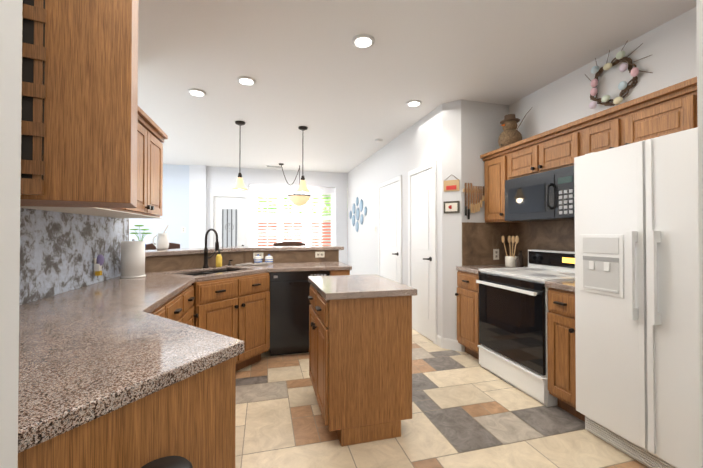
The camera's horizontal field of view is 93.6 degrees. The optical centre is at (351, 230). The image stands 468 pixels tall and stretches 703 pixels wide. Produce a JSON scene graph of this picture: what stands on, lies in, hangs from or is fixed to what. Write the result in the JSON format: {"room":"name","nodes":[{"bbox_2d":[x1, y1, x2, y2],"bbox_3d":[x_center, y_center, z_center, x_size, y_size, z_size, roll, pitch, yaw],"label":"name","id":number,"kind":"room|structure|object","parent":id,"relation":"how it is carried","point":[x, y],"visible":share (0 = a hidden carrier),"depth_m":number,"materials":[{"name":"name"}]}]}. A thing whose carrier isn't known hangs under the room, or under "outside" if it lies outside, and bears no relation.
{"room":"kitchen","nodes":[
{"label":"kitchen","id":0,"kind":"room"},
{"bbox_2d":[0,0,21,467],"bbox_3d":[-1.534,-0.094,0.197,2.070,2.700,0.200,0,-1,-15],"label":"wall","id":1,"kind":"structure","parent":0,"point":[10,84],"depth_m":0.53,"materials":[{"name":"white paint"}]},
{"bbox_2d":[127,164,346,263],"bbox_3d":[-2.978,-0.022,7.076,5.948,2.700,0.200,0,-1,-15],"label":"wall","id":2,"kind":"structure","parent":0,"point":[188,190],"depth_m":6.94,"materials":[{"name":"white paint"}]},
{"bbox_2d":[210,193,247,246],"bbox_3d":[-2.647,0.268,7.155,0.770,2.120,0.090,0,-1,-15],"label":"entry door","id":3,"kind":"structure","parent":2,"relation":"in","point":[231,219],"depth_m":7.16,"materials":[{"name":"white wood"}]},
{"bbox_2d":[248,184,334,245],"bbox_3d":[-1.448,0.106,7.892,2.163,2.460,0.600,0,-1,-15],"label":"window frame","id":4,"kind":"structure","parent":0,"point":[253,190],"depth_m":7.88,"materials":[{"name":"white wood"}]},
{"bbox_2d":[256,193,331,245],"bbox_3d":[-1.365,-0.174,7.897,1.787,1.460,0.475,0,-1,-15],"label":"window shutters","id":5,"kind":"object","parent":4,"relation":"attached to","point":[320,219],"visible":0.69,"depth_m":8.00,"materials":[{"name":"white wood"}]},
{"bbox_2d":[138,0,695,172],"bbox_3d":[-1.474,-1.463,3.175,7.100,0.100,10.100,0,-1,-15],"label":"ceiling","id":6,"kind":"structure","parent":0,"point":[325,81],"depth_m":2.78,"materials":[{"name":"white paint"}]},
{"bbox_2d":[188,89,205,96],"bbox_3d":[-1.575,-1.404,3.364,0.170,0.012,0.170,0,-1,-15],"label":"recessed light","id":7,"kind":"object","parent":6,"relation":"in","point":[197,92],"visible":0.96,"depth_m":3.34,"materials":[{"name":"white"}]},
{"bbox_2d":[232,121,246,189],"bbox_3d":[-1.442,-0.966,4.264,0.190,0.869,0.190,0,-1,-15],"label":"pendant light","id":8,"kind":"object","parent":6,"relation":"hanging from","point":[239,185],"visible":1,"depth_m":4.23,"materials":[{"name":"beige glass"}]},
{"bbox_2d":[237,76,255,85],"bbox_3d":[-0.990,-1.406,3.105,0.170,0.012,0.170,0,-1,-15],"label":"recessed light","id":9,"kind":"object","parent":6,"relation":"in","point":[246,80],"visible":1,"depth_m":3.10,"materials":[{"name":"white"}]},
{"bbox_2d":[266,165,283,167],"bbox_3d":[-1.634,-1.365,7.036,0.360,0.013,0.150,0,-1,-15],"label":"ceiling vent","id":10,"kind":"object","parent":6,"relation":"in","point":[274,166],"visible":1,"depth_m":7.01,"materials":[{"name":"white"}]},
{"bbox_2d":[279,163,299,184],"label":"pendant chandelier","id":11,"kind":"object","parent":6,"relation":"hanging from","point":[281,164],"depth_m":6.89,"materials":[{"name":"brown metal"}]},
{"bbox_2d":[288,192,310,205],"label":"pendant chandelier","id":12,"kind":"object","parent":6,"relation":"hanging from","point":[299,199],"depth_m":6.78,"materials":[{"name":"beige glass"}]},
{"bbox_2d":[296,126,309,191],"bbox_3d":[-0.659,-0.964,4.471,0.190,0.869,0.190,0,-1,-15],"label":"pendant light","id":13,"kind":"object","parent":6,"relation":"hanging from","point":[302,187],"visible":1,"depth_m":4.44,"materials":[{"name":"beige glass"}]},
{"bbox_2d":[352,34,374,48],"bbox_3d":[0.088,-1.413,2.469,0.170,0.012,0.170,0,-1,-15],"label":"recessed light","id":14,"kind":"object","parent":6,"relation":"in","point":[362,41],"visible":0.96,"depth_m":2.46,"materials":[{"name":"white"}]},
{"bbox_2d":[406,100,421,106],"bbox_3d":[0.689,-1.401,3.641,0.170,0.012,0.170,0,-1,-15],"label":"recessed light","id":15,"kind":"object","parent":6,"relation":"in","point":[413,103],"visible":0.98,"depth_m":3.62,"materials":[{"name":"white"}]},
{"bbox_2d":[347,100,508,339],"bbox_3d":[0.836,-0.036,5.753,0.749,2.700,4.465,0,-1,-15],"label":"wall","id":16,"kind":"structure","parent":0,"point":[457,138],"depth_m":3.68,"materials":[{"name":"white paint"}]},
{"bbox_2d":[349,197,366,231],"bbox_3d":[0.118,-0.339,6.960,0.020,0.750,1.327,0,-1,-15],"label":"wall art","id":17,"kind":"object","parent":16,"relation":"attached to","point":[358,214],"visible":1,"depth_m":6.91,"materials":[{"name":"blue metal"}]},
{"bbox_2d":[378,175,401,282],"bbox_3d":[0.569,0.260,5.165,0.063,2.095,0.970,0,-1,-15],"label":"hall door","id":18,"kind":"structure","parent":16,"relation":"in","point":[389,229],"depth_m":5.10,"materials":[{"name":"white wood"}]},
{"bbox_2d":[408,160,436,343],"bbox_3d":[0.849,0.249,4.106,0.063,2.095,0.740,0,-1,-15],"label":"pantry door","id":19,"kind":"structure","parent":16,"relation":"in","point":[422,230],"depth_m":4.04,"materials":[{"name":"white wood"}]},
{"bbox_2d":[436,335,464,351],"bbox_3d":[0.580,1.257,5.664,0.244,0.112,4.479,0,-1,-15],"label":"baseboard","id":20,"kind":"structure","parent":16,"relation":"attached to","point":[449,344],"depth_m":3.58,"materials":[{"name":"white wood"}]},
{"bbox_2d":[444,201,459,212],"bbox_3d":[1.088,-0.254,3.587,0.124,0.130,0.135,0,-1,-15],"label":"framed picture","id":21,"kind":"object","parent":16,"relation":"attached to","point":[451,206],"visible":1,"depth_m":3.57,"materials":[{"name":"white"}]},
{"bbox_2d":[444,174,459,191],"bbox_3d":[1.087,-0.520,3.589,0.170,0.183,0.014,0,-1,33],"label":"sign","id":22,"kind":"object","parent":16,"relation":"attached to","point":[451,185],"visible":1,"depth_m":3.58,"materials":[{"name":"brown wood"}]},
{"bbox_2d":[463,183,484,218],"bbox_3d":[1.321,-0.314,3.555,0.255,0.390,0.033,0,-1,-15],"label":"rack","id":23,"kind":"object","parent":16,"relation":"attached to","point":[470,207],"visible":0.9,"depth_m":3.54,"materials":[{"name":"brown wood"}]},
{"bbox_2d":[493,249,498,259],"bbox_3d":[1.589,0.262,3.621,0.070,0.115,0.008,0,-1,-15],"label":"electrical outlet","id":24,"kind":"object","parent":16,"relation":"attached to","point":[495,254],"visible":1,"depth_m":3.62,"materials":[{"name":"beige plastic"}]},
{"bbox_2d":[462,220,574,266],"bbox_3d":[1.657,0.139,2.916,0.606,0.465,1.434,0,-1,-15],"label":"backsplash","id":25,"kind":"structure","parent":16,"relation":"attached to","point":[481,242],"depth_m":3.53,"materials":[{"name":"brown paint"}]},
{"bbox_2d":[235,329,647,467],"bbox_3d":[-1.639,1.343,3.774,7.100,0.100,11.400,0,-1,-15],"label":"floor","id":26,"kind":"structure","parent":0,"point":[468,411],"depth_m":2.14,"materials":[{"name":"beige tile"}]},
{"bbox_2d":[18,274,253,467],"bbox_3d":[-1.100,0.837,1.751,1.055,0.870,2.599,0,-1,-15],"label":"base cabinet","id":27,"kind":"object","parent":26,"relation":"on","point":[191,419],"depth_m":0.91,"materials":[{"name":"brown wood"}]},
{"bbox_2d":[18,309,244,452],"bbox_3d":[-0.534,0.373,1.072,0.361,0.040,0.988,0,-1,-15],"label":"countertop","id":28,"kind":"structure","parent":27,"relation":"on","point":[159,353],"depth_m":0.82,"materials":[{"name":"stone"}]},
{"bbox_2d":[18,265,269,404],"bbox_3d":[-1.119,0.480,2.050,1.170,0.232,3.180,0,-1,-15],"label":"countertop","id":29,"kind":"structure","parent":27,"relation":"on","point":[89,353],"depth_m":1.37,"materials":[{"name":"stone"}]},
{"bbox_2d":[120,239,145,277],"bbox_3d":[-1.736,0.218,2.623,0.176,0.300,0.176,0,-1,-15],"label":"paper towel","id":30,"kind":"object","parent":29,"relation":"on","point":[132,258],"visible":1,"depth_m":2.56,"materials":[{"name":"white paper"}]},
{"bbox_2d":[203,228,218,267],"bbox_3d":[-1.402,0.178,3.301,0.171,0.396,0.224,0,-1,-15],"label":"faucet","id":31,"kind":"object","parent":29,"relation":"on","point":[206,258],"visible":1,"depth_m":3.30,"materials":[{"name":"black metal"}]},
{"bbox_2d":[216,249,221,266],"bbox_3d":[-1.382,0.287,3.438,0.066,0.180,0.065,0,-1,-15],"label":"soap bottle","id":32,"kind":"object","parent":29,"relation":"on","point":[218,260],"visible":0.88,"depth_m":3.42,"materials":[{"name":"yellow plastic"}]},
{"bbox_2d":[145,243,179,249],"bbox_3d":[-2.334,0.727,4.242,0.430,1.143,0.470,0,-1,30],"label":"bar stool","id":33,"kind":"object","parent":26,"relation":"on","point":[150,246],"visible":0.12,"depth_m":4.39,"materials":[{"name":"brown wood"}]},
{"bbox_2d":[141,456,192,467],"bbox_3d":[-0.418,0.895,0.719,0.260,0.733,0.260,0,-1,-15],"label":"bar stool","id":34,"kind":"object","parent":26,"relation":"on","point":[173,462],"visible":1,"depth_m":0.75,"materials":[{"name":"black"}]},
{"bbox_2d":[145,246,343,272],"bbox_3d":[-1.050,0.744,3.616,2.103,1.095,1.359,0,-1,-15],"label":"peninsula bar","id":35,"kind":"object","parent":26,"relation":"on","point":[156,260],"visible":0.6,"depth_m":3.70,"materials":[{"name":"brown paint"}]},
{"bbox_2d":[129,225,151,247],"bbox_3d":[-1.970,0.069,3.078,0.183,0.242,0.159,0,-1,-15],"label":"plant","id":36,"kind":"object","parent":35,"relation":"on","point":[139,229],"visible":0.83,"depth_m":3.06,"materials":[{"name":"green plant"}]},
{"bbox_2d":[152,226,168,249],"bbox_3d":[-1.910,0.067,3.302,0.151,0.252,0.118,0,-1,-15],"label":"pitcher","id":37,"kind":"object","parent":35,"relation":"on","point":[162,242],"visible":1,"depth_m":3.27,"materials":[{"name":"white ceramic"}]},
{"bbox_2d":[253,253,262,258],"bbox_3d":[-1.094,0.294,3.874,0.115,0.070,0.008,0,-1,-15],"label":"outlet","id":38,"kind":"object","parent":35,"relation":"attached to","point":[255,254],"visible":0.62,"depth_m":3.87,"materials":[{"name":"beige plastic"}]},
{"bbox_2d":[315,252,324,257],"bbox_3d":[-0.388,0.296,4.060,0.115,0.070,0.008,0,-1,-15],"label":"outlet","id":39,"kind":"object","parent":35,"relation":"attached to","point":[319,254],"visible":1,"depth_m":4.06,"materials":[{"name":"beige plastic"}]},
{"bbox_2d":[254,272,269,362],"bbox_3d":[-1.274,0.851,3.056,1.005,0.870,1.051,0,-1,-15],"label":"base cabinet","id":40,"kind":"object","parent":26,"relation":"on","point":[261,291],"depth_m":3.17,"materials":[{"name":"brown wood"}]},
{"bbox_2d":[218,261,351,271],"bbox_3d":[-0.714,0.496,3.642,1.323,0.232,0.644,0,-1,-15],"label":"countertop","id":41,"kind":"structure","parent":40,"relation":"on","point":[335,265],"depth_m":3.47,"materials":[{"name":"stone"}]},
{"bbox_2d":[236,262,267,265],"bbox_3d":[-1.087,0.368,3.603,0.333,0.022,0.130,0,-1,-22],"label":"cloth","id":42,"kind":"object","parent":41,"relation":"on","point":[256,264],"visible":1,"depth_m":3.57,"materials":[{"name":"grey fabric"}]},
{"bbox_2d":[254,254,261,263],"bbox_3d":[-1.067,0.325,3.770,0.094,0.111,0.092,0,-1,-15],"label":"canister","id":43,"kind":"object","parent":41,"relation":"on","point":[257,258],"visible":0.98,"depth_m":3.74,"materials":[{"name":"white ceramic"}]},
{"bbox_2d":[265,254,272,263],"bbox_3d":[-0.951,0.325,3.801,0.094,0.111,0.092,0,-1,-15],"label":"canister","id":44,"kind":"object","parent":41,"relation":"on","point":[268,259],"visible":0.94,"depth_m":3.77,"materials":[{"name":"white ceramic"}]},
{"bbox_2d":[273,241,305,245],"bbox_3d":[-0.867,0.731,4.693,0.470,1.143,0.430,0,-1,-15],"label":"bar stool","id":45,"kind":"object","parent":26,"relation":"on","point":[289,243],"visible":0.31,"depth_m":4.85,"materials":[{"name":"brown wood"}]},
{"bbox_2d":[269,271,328,355],"bbox_3d":[-0.594,0.859,3.648,0.610,0.866,0.577,0,-1,-15],"label":"dishwasher","id":46,"kind":"object","parent":26,"relation":"on","point":[290,303],"visible":0.54,"depth_m":3.36,"materials":[{"name":"black metal"}]},
{"bbox_2d":[329,270,349,275],"bbox_3d":[-0.197,0.858,3.776,0.214,0.870,0.638,0,-1,-15],"label":"base cabinet","id":47,"kind":"object","parent":26,"relation":"on","point":[332,272],"depth_m":3.48,"materials":[{"name":"brown wood"}]},
{"bbox_2d":[308,274,416,445],"bbox_3d":[0.018,0.823,2.350,0.605,0.912,0.790,0,-1,-15],"label":"kitchen island","id":48,"kind":"object","parent":26,"relation":"on","point":[360,350],"visible":1,"depth_m":2.00,"materials":[{"name":"brown wood"}]},
{"bbox_2d":[455,270,480,359],"bbox_3d":[1.488,0.855,3.406,0.678,0.870,0.378,0,-1,-15],"label":"base cabinet","id":49,"kind":"object","parent":26,"relation":"on","point":[467,294],"depth_m":3.31,"materials":[{"name":"brown wood"}]},
{"bbox_2d":[476,249,574,406],"bbox_3d":[1.599,0.734,2.836,0.720,1.100,0.766,0,-1,-15],"label":"range","id":50,"kind":"object","parent":26,"relation":"on","point":[513,307],"visible":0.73,"depth_m":2.70,"materials":[{"name":"white metal"},{"name":"black glass"}]},
{"bbox_2d":[547,287,584,421],"bbox_3d":[1.769,0.844,2.343,0.678,0.870,0.260,0,-1,-15],"label":"base cabinet","id":51,"kind":"object","parent":26,"relation":"on","point":[561,351],"depth_m":2.26,"materials":[{"name":"brown wood"}]},
{"bbox_2d":[456,265,574,291],"bbox_3d":[1.612,0.392,2.897,0.676,0.040,1.416,0,-1,-15],"label":"countertop","id":52,"kind":"structure","parent":51,"relation":"on","point":[567,285],"depth_m":2.37,"materials":[{"name":"stone"}]},
{"bbox_2d":[501,236,518,266],"bbox_3d":[1.653,0.214,3.417,0.116,0.325,0.261,0,-1,-15],"label":"utensil crock","id":53,"kind":"object","parent":52,"relation":"on","point":[510,260],"visible":0.96,"depth_m":3.38,"materials":[{"name":"beige ceramic"}]},
{"bbox_2d":[516,251,523,266],"bbox_3d":[1.704,0.291,3.343,0.056,0.170,0.128,-1,-1,42],"label":"bottles","id":54,"kind":"object","parent":52,"relation":"on","point":[520,260],"visible":0.92,"depth_m":3.31,"materials":[{"name":"brown"}]},
{"bbox_2d":[574,127,700,467],"bbox_3d":[1.865,0.390,1.753,0.760,1.765,0.915,0,-1,-15],"label":"refrigerator","id":55,"kind":"object","parent":26,"relation":"on","point":[637,334],"visible":1,"depth_m":1.73,"materials":[{"name":"white metal"}]},
{"bbox_2d":[509,7,696,266],"bbox_3d":[1.593,-0.048,4.590,0.120,2.700,7.100,0,-1,-15],"label":"wall","id":56,"kind":"structure","parent":0,"point":[670,47],"depth_m":2.56,"materials":[{"name":"white paint"}]},
{"bbox_2d":[480,148,503,222],"bbox_3d":[1.647,-0.438,3.463,0.348,0.700,0.355,0,-1,-15],"label":"upper cabinet","id":57,"kind":"object","parent":56,"relation":"attached to","point":[494,164],"depth_m":3.42,"materials":[{"name":"brown wood"}]},
{"bbox_2d":[504,140,535,222],"bbox_3d":[1.742,-0.442,3.103,0.348,0.700,0.390,0,-1,-15],"label":"upper cabinet","id":58,"kind":"object","parent":56,"relation":"attached to","point":[519,160],"depth_m":3.08,"materials":[{"name":"brown wood"}]},
{"bbox_2d":[498,109,530,147],"bbox_3d":[1.670,-1.010,3.317,0.235,0.372,0.443,0,-1,-15],"label":"vase","id":59,"kind":"object","parent":58,"relation":"on","point":[510,134],"visible":0.92,"depth_m":3.36,"materials":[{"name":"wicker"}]},
{"bbox_2d":[536,124,575,172],"bbox_3d":[1.843,-0.445,2.722,0.348,0.700,0.398,0,-1,-15],"label":"upper cabinet","id":60,"kind":"object","parent":56,"relation":"attached to","point":[556,150],"depth_m":2.69,"materials":[{"name":"brown wood"}]},
{"bbox_2d":[505,165,574,221],"bbox_3d":[1.749,-0.292,2.887,0.444,0.400,0.762,0,-1,-15],"label":"microwave","id":61,"kind":"object","parent":60,"relation":"attached to","point":[543,196],"visible":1,"depth_m":2.78,"materials":[{"name":"black"}]},
{"bbox_2d":[576,112,615,156],"bbox_3d":[1.932,-0.449,2.386,0.348,0.700,0.297,0,-1,-15],"label":"upper cabinet","id":62,"kind":"object","parent":56,"relation":"attached to","point":[597,134],"depth_m":2.37,"materials":[{"name":"brown wood"}]},
{"bbox_2d":[585,42,652,108],"bbox_3d":[2.027,-1.202,2.549,0.079,0.486,0.509,0,-1,-15],"label":"wreath","id":63,"kind":"object","parent":56,"relation":"attached to","point":[624,87],"visible":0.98,"depth_m":2.50,"materials":[{"name":"brown"}]},
{"bbox_2d":[616,84,691,146],"bbox_3d":[2.019,-0.452,2.054,0.348,0.700,0.390,0,-1,-15],"label":"upper cabinet","id":64,"kind":"object","parent":56,"relation":"attached to","point":[667,110],"depth_m":2.01,"materials":[{"name":"brown wood"}]},
{"bbox_2d":[688,80,697,127],"bbox_3d":[2.115,-0.456,1.691,0.348,0.700,0.360,0,-1,-15],"label":"upper cabinet","id":65,"kind":"object","parent":56,"relation":"attached to","point":[692,88],"depth_m":1.84,"materials":[{"name":"brown wood"}]},
{"bbox_2d":[696,0,702,467],"bbox_3d":[1.792,-0.085,1.074,1.530,2.700,0.200,0,-1,-15],"label":"wall","id":66,"kind":"structure","parent":0,"point":[699,13],"depth_m":0.97,"materials":[{"name":"white paint"}]},
{"bbox_3d":[-1.663,-0.079,1.585,0.120,2.700,2.550,0,-1,-15],"label":"wall","id":67,"kind":"structure","parent":0,"visible":0},
{"bbox_2d":[19,208,127,304],"bbox_3d":[-1.599,0.121,1.600,0.011,0.473,2.549,0,-1,-15],"label":"backsplash","id":68,"kind":"structure","parent":67,"relation":"attached to","point":[60,252],"depth_m":1.92,"materials":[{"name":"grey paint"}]},
{"bbox_2d":[20,0,137,207],"bbox_3d":[-1.215,-0.682,1.342,0.610,1.140,0.442,0,-1,-15],"label":"upper cabinet","id":69,"kind":"object","parent":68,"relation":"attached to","point":[91,110],"visible":0.77,"depth_m":1.29,"materials":[{"name":"brown wood"}]},
{"bbox_2d":[20,0,46,194],"bbox_3d":[-1.177,-0.689,1.166,0.138,1.130,0.056,0,-1,-29],"label":"rack","id":70,"kind":"object","parent":69,"relation":"attached to","point":[33,92],"visible":0.42,"depth_m":1.20,"materials":[{"name":"brown wood"}]},
{"bbox_2d":[20,106,167,218],"bbox_3d":[-1.537,-0.444,2.107,0.362,0.683,1.139,0,-1,-15],"label":"upper cabinet","id":71,"kind":"object","parent":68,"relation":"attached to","point":[152,135],"visible":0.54,"depth_m":2.29,"materials":[{"name":"brown wood"}]},
{"label":"outside","id":72,"kind":"structure","parent":0,"visible":0},
{"bbox_2d":[258,195,330,245],"bbox_3d":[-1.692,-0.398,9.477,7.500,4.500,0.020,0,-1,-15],"label":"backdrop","id":73,"kind":"structure","parent":72,"point":[294,223],"depth_m":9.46,"materials":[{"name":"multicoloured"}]},
{"bbox_3d":[-1.771,0.248,2.292,0.008,0.115,0.070,0,-1,-15],"label":"electrical outlet","id":74,"kind":"object","parent":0,"visible":0},
{"bbox_2d":[94,254,103,275],"bbox_3d":[-1.733,0.236,2.271,0.054,0.144,0.040,0,-1,-15],"label":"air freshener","id":75,"kind":"object","parent":74,"relation":"attached to","point":[98,265],"visible":0.98,"depth_m":2.26,"materials":[{"name":"purple plastic"}]}
]}

